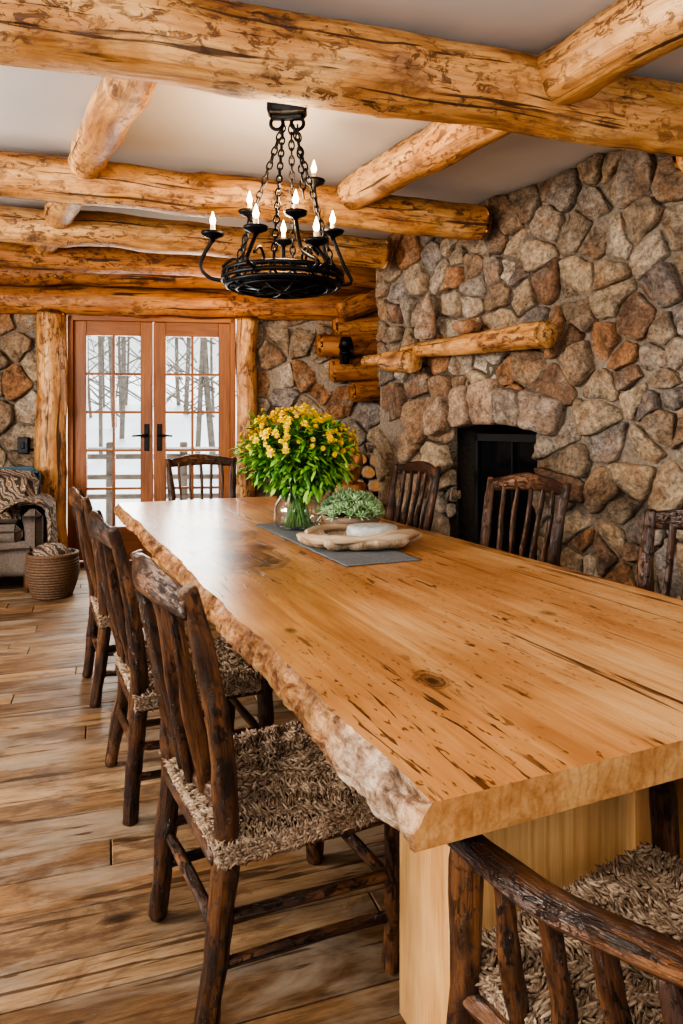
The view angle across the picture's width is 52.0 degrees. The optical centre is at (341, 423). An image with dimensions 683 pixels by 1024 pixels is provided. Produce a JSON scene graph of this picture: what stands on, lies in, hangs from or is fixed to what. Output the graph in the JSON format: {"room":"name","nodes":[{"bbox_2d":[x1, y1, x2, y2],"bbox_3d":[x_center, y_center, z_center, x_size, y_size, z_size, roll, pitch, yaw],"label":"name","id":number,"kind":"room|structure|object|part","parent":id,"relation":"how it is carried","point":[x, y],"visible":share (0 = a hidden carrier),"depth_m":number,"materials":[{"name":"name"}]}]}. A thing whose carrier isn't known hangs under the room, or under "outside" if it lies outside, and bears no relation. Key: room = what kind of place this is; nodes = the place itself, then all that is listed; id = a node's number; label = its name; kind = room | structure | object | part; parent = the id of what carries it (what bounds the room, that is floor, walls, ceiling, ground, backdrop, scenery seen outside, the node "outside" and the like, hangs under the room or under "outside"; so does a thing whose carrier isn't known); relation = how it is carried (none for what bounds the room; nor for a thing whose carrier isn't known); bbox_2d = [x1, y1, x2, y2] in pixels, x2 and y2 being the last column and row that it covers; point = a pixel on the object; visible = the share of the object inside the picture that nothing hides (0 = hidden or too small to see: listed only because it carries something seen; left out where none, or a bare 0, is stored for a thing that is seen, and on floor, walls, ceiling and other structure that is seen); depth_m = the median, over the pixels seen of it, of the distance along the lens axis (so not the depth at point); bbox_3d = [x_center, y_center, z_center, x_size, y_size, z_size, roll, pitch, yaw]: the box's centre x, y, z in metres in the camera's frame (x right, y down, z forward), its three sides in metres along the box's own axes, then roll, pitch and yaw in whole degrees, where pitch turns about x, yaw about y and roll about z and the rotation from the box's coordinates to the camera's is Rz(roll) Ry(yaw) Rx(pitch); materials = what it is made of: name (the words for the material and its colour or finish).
{"room":"dining room","nodes":[
{"label":"dining room","id":0,"kind":"room"},
{"bbox_2d":[0,313,67,500],"bbox_3d":[-4.041,0.100,6.548,2.788,2.510,0.388,0,0,-7],"label":"wall","id":1,"kind":"structure","parent":0,"point":[17,331],"depth_m":6.58,"materials":[{"name":"stone"}]},
{"bbox_2d":[17,437,31,453],"bbox_3d":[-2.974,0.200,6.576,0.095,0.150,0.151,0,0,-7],"label":"light switch","id":2,"kind":"object","parent":1,"relation":"attached to","point":[23,443],"visible":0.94,"depth_m":6.51,"materials":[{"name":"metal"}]},
{"bbox_2d":[34,310,67,546],"bbox_3d":[-2.739,0.149,6.584,0.296,2.422,0.301,0,0,36],"label":"log post","id":3,"kind":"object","parent":1,"relation":"attached to","point":[50,338],"depth_m":6.47,"materials":[{"name":"brown wood"}]},
{"bbox_2d":[0,244,375,288],"bbox_3d":[-1.996,-1.396,5.897,5.264,0.268,1.702,0,0,0],"label":"ceiling beam","id":4,"kind":"structure","parent":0,"point":[18,257],"depth_m":5.85,"materials":[{"name":"brown wood"}]},
{"bbox_2d":[25,286,356,294],"bbox_3d":[-1.463,-1.375,6.978,8.000,0.490,0.221,0,0,-7],"label":"wall","id":5,"kind":"structure","parent":0,"point":[62,287],"depth_m":6.71,"materials":[{"name":"brown wood"}]},
{"bbox_2d":[0,268,377,320],"bbox_3d":[-2.229,-1.288,6.659,6.218,0.560,0.317,0,0,-7],"label":"trim","id":6,"kind":"structure","parent":5,"relation":"attached to","point":[100,293],"depth_m":6.61,"materials":[{"name":"brown wood"}]},
{"bbox_2d":[0,566,405,1023],"bbox_3d":[-0.208,1.377,3.118,13.741,0.055,9.348,0,0,0],"label":"floor","id":7,"kind":"structure","parent":0,"point":[79,944],"depth_m":2.02,"materials":[{"name":"brown wood"}]},
{"bbox_2d":[0,466,57,592],"bbox_3d":[-2.917,0.862,5.840,1.010,0.975,0.900,0,0,-20],"label":"upholstered armchair","id":8,"kind":"object","parent":7,"relation":"on","point":[25,510],"visible":0.81,"depth_m":5.62,"materials":[{"name":"grey fabric"}]},
{"bbox_2d":[0,519,23,542],"bbox_3d":[-2.940,0.880,5.772,0.620,0.170,0.720,0,0,-20],"label":"seat cushion","id":9,"kind":"object","parent":8,"relation":"on","point":[11,530],"depth_m":5.55,"materials":[{"name":"grey fabric"}]},
{"bbox_3d":[-2.950,1.080,5.800,0.850,0.300,0.800,0,0,-20],"label":"seat","id":10,"kind":"part","parent":8,"relation":"part of","materials":[{"name":"grey fabric"}]},
{"bbox_2d":[0,469,39,521],"bbox_3d":[-2.853,0.610,5.942,0.500,0.460,0.170,6,-21,-8],"label":"throw pillow","id":11,"kind":"object","parent":8,"relation":"on","point":[14,484],"depth_m":5.90,"materials":[{"name":"brown fabric"}]},
{"bbox_3d":[-3.066,0.690,6.120,0.800,0.620,0.200,0,-9,-20],"label":"backrest","id":12,"kind":"part","parent":8,"relation":"part of","materials":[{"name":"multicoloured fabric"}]},
{"bbox_2d":[0,492,57,542],"bbox_3d":[-2.652,0.915,5.888,0.479,0.633,0.811,0,0,-20],"label":"throw blanket","id":13,"kind":"object","parent":8,"relation":"on","point":[23,515],"depth_m":5.63,"materials":[{"name":"brown fabric"}]},
{"bbox_3d":[-2.593,0.890,5.930,0.160,0.420,0.780,0,0,-20],"label":"arm","id":14,"kind":"part","parent":8,"relation":"part of","materials":[{"name":"grey fabric"}]},
{"bbox_2d":[24,543,79,599],"bbox_3d":[-2.270,1.143,5.500,0.405,0.416,0.405,0,0,0],"label":"wicker basket","id":15,"kind":"object","parent":7,"relation":"on","point":[52,570],"visible":1,"depth_m":5.36,"materials":[{"name":"brown wicker"}]},
{"bbox_2d":[68,487,185,708],"bbox_3d":[-1.074,0.834,3.623,0.635,1.045,0.539,0,0,-24],"label":"dining chair","id":16,"kind":"object","parent":7,"relation":"on","point":[97,644],"visible":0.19,"depth_m":3.36,"materials":[{"name":"brown wood"}]},
{"bbox_2d":[88,509,272,823],"bbox_3d":[-0.626,0.833,2.657,0.637,1.038,0.539,0,0,-25],"label":"dining chair","id":17,"kind":"object","parent":7,"relation":"on","point":[237,678],"visible":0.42,"depth_m":2.43,"materials":[{"name":"brown wood"}]},
{"bbox_2d":[166,454,235,500],"bbox_3d":[-1.136,0.808,5.871,0.636,1.097,0.667,0,0,-20],"label":"dining chair","id":18,"kind":"object","parent":7,"relation":"on","point":[189,460],"visible":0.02,"depth_m":6.13,"materials":[{"name":"brown wood"}]},
{"bbox_2d":[132,548,399,1023],"bbox_3d":[-0.214,0.834,1.824,0.635,1.045,0.539,0,0,-28],"label":"dining chair","id":19,"kind":"object","parent":7,"relation":"on","point":[252,795],"visible":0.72,"depth_m":1.64,"materials":[{"name":"brown wood"}]},
{"bbox_2d":[358,452,379,498],"bbox_3d":[0.266,0.803,6.697,0.668,1.081,0.423,0,0,-7],"label":"firewood stack","id":20,"kind":"object","parent":7,"relation":"on","point":[368,473],"visible":0.1,"depth_m":6.49,"materials":[{"name":"brown wood"}]},
{"bbox_2d":[114,496,682,1023],"bbox_3d":[-0.124,0.970,3.440,1.492,0.760,4.524,0,0,-23],"label":"dining table","id":21,"kind":"object","parent":7,"relation":"on","point":[465,689],"visible":0.8,"depth_m":1.61,"materials":[{"name":"brown wood"}]},
{"bbox_2d":[254,521,421,566],"bbox_3d":[-0.080,0.587,3.560,0.365,0.007,1.320,0,0,-24],"label":"table runner","id":22,"kind":"object","parent":21,"relation":"on","point":[347,558],"visible":0.44,"depth_m":3.16,"materials":[{"name":"grey fabric"}]},
{"bbox_2d":[228,402,366,529],"bbox_3d":[-0.235,0.232,3.905,0.758,0.700,0.666,0,0,4],"label":"flower bouquet","id":23,"kind":"object","parent":22,"relation":"on","point":[299,469],"visible":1,"depth_m":3.79,"materials":[{"name":"green plant"}]},
{"bbox_2d":[316,487,385,526],"bbox_3d":[0.059,0.463,3.813,0.376,0.238,0.382,0,0,-27],"label":"potted succulent","id":24,"kind":"object","parent":22,"relation":"on","point":[333,514],"visible":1,"depth_m":3.72,"materials":[{"name":"green plant"}]},
{"bbox_2d":[295,527,421,550],"bbox_3d":[0.084,0.535,3.380,0.616,0.094,0.480,0,0,-12],"label":"tray","id":25,"kind":"object","parent":22,"relation":"on","point":[331,538],"visible":0.94,"depth_m":3.19,"materials":[{"name":"beige wood"}]},
{"bbox_2d":[346,522,398,535],"bbox_3d":[0.151,0.528,3.433,0.258,0.072,0.226,0,0,0],"label":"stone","id":26,"kind":"object","parent":25,"relation":"in","point":[370,528],"visible":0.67,"depth_m":3.35,"materials":[{"name":"white stone"}]},
{"bbox_2d":[384,461,440,530],"bbox_3d":[0.320,0.812,5.000,0.662,1.080,0.560,0,0,-32],"label":"dining chair","id":27,"kind":"object","parent":7,"relation":"on","point":[423,516],"visible":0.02,"depth_m":5.14,"materials":[{"name":"brown wood"}]},
{"bbox_2d":[480,472,569,566],"bbox_3d":[0.811,0.814,3.685,0.660,1.087,0.561,0,0,-38],"label":"dining chair","id":28,"kind":"object","parent":7,"relation":"on","point":[531,482],"visible":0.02,"depth_m":3.83,"materials":[{"name":"brown wood"}]},
{"bbox_2d":[446,779,682,1023],"bbox_3d":[0.605,0.838,1.111,0.705,1.040,0.667,0,0,-33],"label":"armchair wood","id":29,"kind":"object","parent":7,"relation":"on","point":[606,947],"visible":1,"depth_m":1.12,"materials":[{"name":"brown wood"}]},
{"bbox_2d":[634,508,682,599],"bbox_3d":[1.070,0.823,2.328,0.650,1.059,0.550,0,0,-30],"label":"dining chair","id":30,"kind":"object","parent":7,"relation":"on","point":[671,520],"visible":0.02,"depth_m":2.61,"materials":[{"name":"brown wood"}]},
{"bbox_2d":[256,318,379,502],"bbox_3d":[0.554,0.097,7.143,3.156,2.509,0.384,0,0,-7],"label":"wall","id":31,"kind":"structure","parent":0,"point":[291,372],"depth_m":6.93,"materials":[{"name":"stone"}]},
{"bbox_2d":[68,315,235,565],"bbox_3d":[-1.826,0.158,6.800,1.575,2.385,0.140,0,0,-7],"label":"door frame","id":32,"kind":"structure","parent":31,"relation":"in","point":[71,320],"depth_m":6.67,"materials":[{"name":"brown wood"}]},
{"bbox_2d":[74,321,152,559],"bbox_3d":[-2.190,0.160,6.717,0.732,2.300,0.121,0,0,-7],"label":"door leaf","id":33,"kind":"structure","parent":32,"relation":"attached to","point":[82,329],"depth_m":6.74,"materials":[{"name":"brown wood"}]},
{"bbox_2d":[154,322,229,500],"bbox_3d":[-1.453,0.160,6.812,0.732,2.300,0.121,0,0,-7],"label":"door leaf","id":34,"kind":"structure","parent":32,"relation":"attached to","point":[162,330],"depth_m":6.83,"materials":[{"name":"brown wood"}]},
{"bbox_2d":[234,315,258,497],"bbox_3d":[-0.926,0.148,6.809,0.241,2.405,0.234,0,0,29],"label":"trim","id":35,"kind":"structure","parent":31,"relation":"attached to","point":[245,325],"depth_m":6.73,"materials":[{"name":"brown wood"}]},
{"bbox_2d":[338,337,353,364],"bbox_3d":[0.040,-0.694,6.660,0.150,0.253,0.215,0,0,-7],"label":"wall sconce","id":36,"kind":"object","parent":31,"relation":"attached to","point":[346,343],"visible":1,"depth_m":6.60,"materials":[{"name":"metal"}]},
{"bbox_2d":[317,290,379,402],"bbox_3d":[0.264,-0.818,6.841,0.978,1.219,0.388,0,0,-9],"label":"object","id":37,"kind":"structure","parent":31,"relation":"attached to","point":[351,322],"depth_m":6.79,"materials":[{"name":"brown wood"}]},
{"bbox_2d":[0,0,682,237],"bbox_3d":[0.000,-1.640,3.400,10.000,0.120,8.400,0,0,0],"label":"ceiling","id":38,"kind":"structure","parent":0,"point":[43,110],"depth_m":3.69,"materials":[{"name":"paint"}]},
{"bbox_2d":[33,76,154,254],"bbox_3d":[-1.585,-1.473,4.210,2.076,0.224,3.575,0,0,0],"label":"joist","id":39,"kind":"object","parent":38,"relation":"attached to","point":[115,104],"depth_m":3.35,"materials":[{"name":"brown wood"}]},
{"bbox_2d":[0,207,390,266],"bbox_3d":[-2.111,-1.412,4.999,5.025,0.292,1.643,0,0,0],"label":"ceiling beam","id":40,"kind":"structure","parent":38,"relation":"attached to","point":[18,226],"depth_m":5.13,"materials":[{"name":"brown wood"}]},
{"bbox_2d":[0,153,493,240],"bbox_3d":[-1.803,-1.412,3.979,5.656,0.319,1.869,0,0,0],"label":"ceiling beam","id":41,"kind":"structure","parent":38,"relation":"attached to","point":[38,179],"depth_m":4.18,"materials":[{"name":"brown wood"}]},
{"bbox_2d":[199,102,352,298],"bbox_3d":[-0.319,-1.103,3.411,0.752,0.935,0.716,0,0,0],"label":"chandelier","id":42,"kind":"object","parent":38,"relation":"hanging from","point":[276,284],"visible":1,"depth_m":3.35,"materials":[{"name":"metal"}]},
{"bbox_2d":[0,0,682,157],"bbox_3d":[-1.173,-1.420,2.382,7.100,0.374,2.499,0,0,0],"label":"ceiling beam","id":43,"kind":"structure","parent":38,"relation":"attached to","point":[228,48],"depth_m":2.63,"materials":[{"name":"brown wood"}]},
{"bbox_2d":[337,0,682,209],"bbox_3d":[0.899,-1.453,2.969,1.858,0.302,3.074,0,0,0],"label":"joist","id":44,"kind":"object","parent":38,"relation":"attached to","point":[631,36],"depth_m":2.77,"materials":[{"name":"brown wood"}]},
{"bbox_2d":[322,511,380,526],"bbox_3d":[0.055,0.537,3.820,0.320,0.090,0.320,0,0,0],"label":"bowl","id":45,"kind":"object","parent":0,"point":[331,520],"depth_m":3.69,"materials":[{"name":"wood"}]},
{"bbox_2d":[376,298,379,482],"bbox_3d":[1.268,-0.116,6.709,2.215,2.937,0.226,0,0,-32],"label":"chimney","id":46,"kind":"object","parent":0,"point":[378,368],"depth_m":6.15,"materials":[{"name":"stone"}]},
{"bbox_2d":[373,147,682,599],"bbox_3d":[1.959,-0.117,3.491,0.594,2.941,6.125,0,0,-32],"label":"wall","id":47,"kind":"structure","parent":0,"point":[593,249],"depth_m":4.30,"materials":[{"name":"grey stone"}]},
{"bbox_2d":[414,293,436,339],"bbox_3d":[0.631,-0.810,5.271,0.176,0.350,0.121,0,0,0],"label":"stone","id":48,"kind":"object","parent":47,"relation":"in","point":[425,327],"depth_m":5.23,"materials":[{"name":"beige stone"}]},
{"bbox_2d":[360,319,557,372],"bbox_3d":[0.688,-0.515,5.111,0.229,0.253,2.105,0,0,-31],"label":"mantel shelf","id":49,"kind":"object","parent":47,"relation":"attached to","point":[543,333],"visible":1,"depth_m":4.74,"materials":[{"name":"brown wood"}]},
{"bbox_2d":[452,319,482,334],"bbox_3d":[0.873,-0.676,4.858,0.220,0.104,0.144,0,0,0],"label":"stone","id":50,"kind":"object","parent":47,"relation":"in","point":[465,326],"depth_m":4.82,"materials":[{"name":"brown stone"}]},
{"bbox_2d":[474,425,536,559],"bbox_3d":[1.358,0.525,5.085,0.670,1.150,0.980,0,0,-32],"label":"fireplace insert","id":51,"kind":"object","parent":47,"relation":"attached to","point":[503,450],"visible":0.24,"depth_m":5.14,"materials":[{"name":"black metal"}]},
{"bbox_2d":[674,156,682,172],"bbox_3d":[1.872,-1.352,3.544,0.345,0.235,0.224,0,0,-35],"label":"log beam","id":52,"kind":"structure","parent":47,"relation":"attached to","point":[678,161],"depth_m":3.52,"materials":[{"name":"brown wood"}]},
{"label":"outside","id":53,"kind":"structure","parent":0,"visible":0},
{"bbox_2d":[87,372,236,525],"bbox_3d":[0.000,-0.931,27.300,60.000,5.330,40.000,0,0,0],"label":"snowy ground","id":54,"kind":"structure","parent":53,"point":[177,425],"depth_m":22.67,"materials":[{"name":"white snow"}]},
{"bbox_2d":[87,315,217,453],"bbox_3d":[-10.699,-4.649,24.651,27.539,12.010,22.876,0,0,0],"label":"trees","id":55,"kind":"object","parent":54,"relation":"on","point":[123,382],"visible":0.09,"depth_m":21.66,"materials":[{"name":"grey plant"}]},
{"bbox_2d":[87,442,236,525],"bbox_3d":[-2.001,0.900,9.707,8.017,1.300,0.410,0,0,-2],"label":"deck railing","id":56,"kind":"object","parent":54,"relation":"on","point":[183,445],"visible":0.11,"depth_m":9.64,"materials":[{"name":"brown wood"}]}
]}

